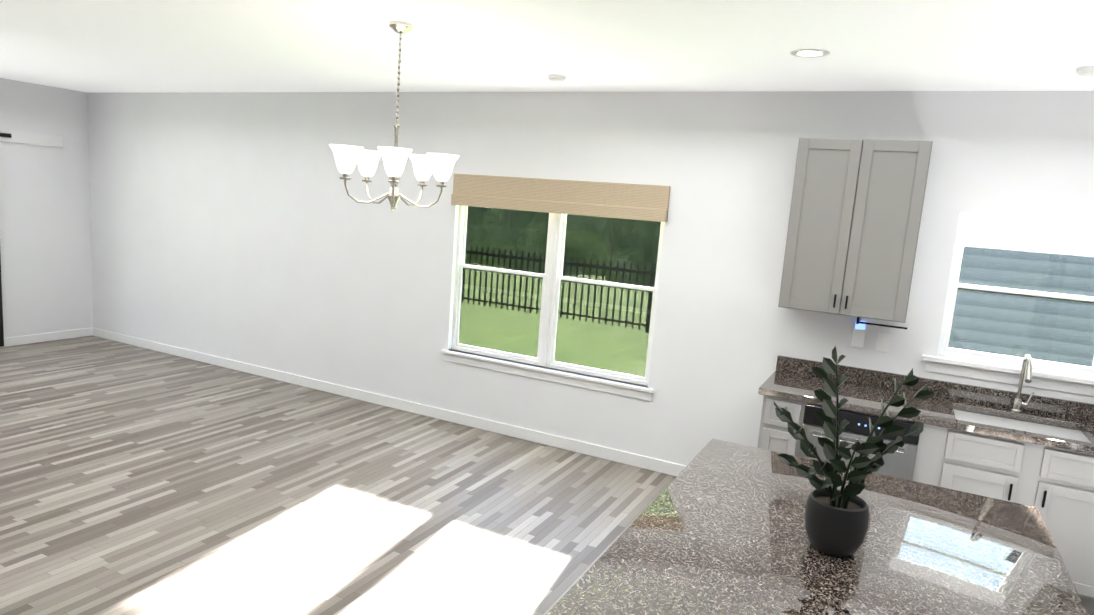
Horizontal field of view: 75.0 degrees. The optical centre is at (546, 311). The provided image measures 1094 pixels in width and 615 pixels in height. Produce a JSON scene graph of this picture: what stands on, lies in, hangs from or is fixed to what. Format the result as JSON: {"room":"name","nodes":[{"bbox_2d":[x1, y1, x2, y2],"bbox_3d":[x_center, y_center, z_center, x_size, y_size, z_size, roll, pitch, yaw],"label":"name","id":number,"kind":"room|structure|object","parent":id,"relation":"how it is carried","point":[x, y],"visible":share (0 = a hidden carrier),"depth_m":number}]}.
{"room":"kitchen","nodes":[
{"label":"kitchen","id":0,"kind":"room"},
{"bbox_2d":[0,78,92,337],"bbox_3d":[-7.055,-0.556,4.749,0.150,3.060,7.800,9,10,26],"label":"wall","id":1,"kind":"structure","parent":0,"point":[45,246],"depth_m":7.72},
{"bbox_2d":[0,129,62,346],"bbox_3d":[-6.334,-0.610,5.904,0.108,2.290,4.510,9,10,26],"label":"hanging rail","id":2,"kind":"object","parent":1,"relation":"attached to","point":[22,137],"visible":0.98,"depth_m":7.44},
{"bbox_2d":[3,328,90,346],"bbox_3d":[-5.757,0.328,7.478,0.016,0.095,1.905,9,10,26],"label":"baseboard","id":3,"kind":"structure","parent":1,"relation":"attached to","point":[43,337],"depth_m":7.89},
{"bbox_2d":[0,336,1092,614],"bbox_3d":[-2.391,1.416,2.692,10.770,0.120,7.950,9,10,26],"label":"floor","id":4,"kind":"structure","parent":0,"point":[134,480],"depth_m":4.43},
{"bbox_2d":[757,394,804,455],"bbox_3d":[1.519,0.917,4.601,0.232,0.875,0.638,9,10,26],"label":"base cabinet","id":5,"kind":"object","parent":4,"relation":"on","point":[774,435],"depth_m":4.29},
{"bbox_2d":[546,439,1087,614],"bbox_3d":[0.881,1.210,2.247,1.289,0.905,1.879,9,10,26],"label":"kitchen island","id":6,"kind":"object","parent":4,"relation":"on","point":[716,527],"visible":1,"depth_m":2.21},
{"bbox_2d":[774,346,934,556],"bbox_3d":[0.922,0.430,2.190,0.436,0.654,0.413,9,10,26],"label":"plant","id":7,"kind":"object","parent":6,"relation":"on","point":[836,522],"visible":1,"depth_m":2.18},
{"bbox_2d":[797,402,936,483],"bbox_3d":[1.904,0.974,4.413,0.748,0.875,0.638,9,10,26],"label":"dishwasher","id":8,"kind":"object","parent":4,"relation":"on","point":[913,461],"depth_m":4.03},
{"bbox_2d":[929,406,1093,614],"bbox_3d":[2.637,1.084,4.053,0.900,0.875,0.638,9,10,26],"label":"base cabinet","id":9,"kind":"object","parent":4,"relation":"on","point":[1031,449],"depth_m":3.75},
{"bbox_2d":[758,370,1093,453],"bbox_3d":[2.667,0.632,3.986,2.796,0.040,0.640,9,10,26],"label":"countertop","id":10,"kind":"structure","parent":9,"relation":"on","point":[859,396],"depth_m":4.18},
{"bbox_2d":[0,0,1093,91],"bbox_3d":[-2.177,-1.424,2.262,10.770,0.120,7.950,9,10,26],"label":"ceiling","id":11,"kind":"structure","parent":0,"point":[464,45],"depth_m":3.86},
{"bbox_2d":[329,21,458,211],"bbox_3d":[-0.767,-0.993,3.699,0.651,0.947,0.630,9,10,26],"label":"chandelier","id":12,"kind":"object","parent":11,"relation":"hanging from","point":[347,157],"visible":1,"depth_m":3.64},
{"bbox_2d":[548,74,565,81],"bbox_3d":[0.065,-1.553,4.745,0.119,0.033,0.119,7,9,17],"label":"smoke detector","id":13,"kind":"object","parent":11,"relation":"attached to","point":[552,77],"depth_m":4.70},
{"bbox_2d":[790,48,829,57],"bbox_3d":[1.316,-1.294,3.568,0.191,0.006,0.191,7,9,20],"label":"recessed light","id":14,"kind":"object","parent":11,"relation":"in","point":[809,53],"visible":0.98,"depth_m":3.51},
{"bbox_2d":[1075,65,1093,75],"bbox_3d":[2.629,-1.163,3.447,0.119,0.033,0.119,7,9,17],"label":"smoke detector","id":15,"kind":"object","parent":11,"relation":"attached to","point":[1085,70],"depth_m":3.43},
{"bbox_2d":[88,91,1093,465],"bbox_3d":[-0.541,-0.248,5.961,10.770,3.060,0.150,9,10,26],"label":"wall","id":16,"kind":"structure","parent":0,"point":[242,227],"depth_m":5.70},
{"bbox_2d":[91,327,685,475],"bbox_3d":[-1.925,0.737,6.682,7.640,0.095,0.013,9,10,26],"label":"baseboard","id":17,"kind":"structure","parent":16,"relation":"attached to","point":[640,461],"depth_m":6.28},
{"bbox_2d":[441,174,670,400],"bbox_3d":[0.023,-0.243,5.633,1.900,1.580,0.175,9,10,26],"label":"dining room window","id":18,"kind":"structure","parent":16,"relation":"in","point":[563,275],"depth_m":5.60},
{"bbox_2d":[778,138,932,328],"bbox_3d":[1.893,-0.491,4.401,0.742,1.095,0.374,9,10,26],"label":"upper cabinet","id":19,"kind":"object","parent":16,"relation":"attached to","point":[856,209],"visible":1,"depth_m":4.26},
{"bbox_2d":[851,321,866,347],"bbox_3d":[2.016,0.142,4.602,0.080,0.175,0.039,9,10,26],"label":"electrical outlet plate","id":20,"kind":"object","parent":16,"relation":"attached to","point":[859,337],"depth_m":4.59},
{"bbox_2d":[875,333,889,352],"bbox_3d":[2.147,0.196,4.560,0.075,0.120,0.005,9,10,26],"label":"electrical outlet plate","id":21,"kind":"object","parent":16,"relation":"attached to","point":[882,342],"depth_m":4.56},
{"bbox_2d":[777,355,1093,421],"bbox_3d":[2.811,0.532,4.250,2.796,0.100,0.022,9,10,26],"label":"backsplash","id":22,"kind":"structure","parent":16,"relation":"attached to","point":[1063,408],"depth_m":4.37},
{"bbox_2d":[922,213,1093,395],"bbox_3d":[2.847,-0.059,4.220,1.010,0.990,0.170,9,10,26],"label":"kitchen window","id":23,"kind":"structure","parent":16,"relation":"in","point":[1019,288],"depth_m":4.25}
]}

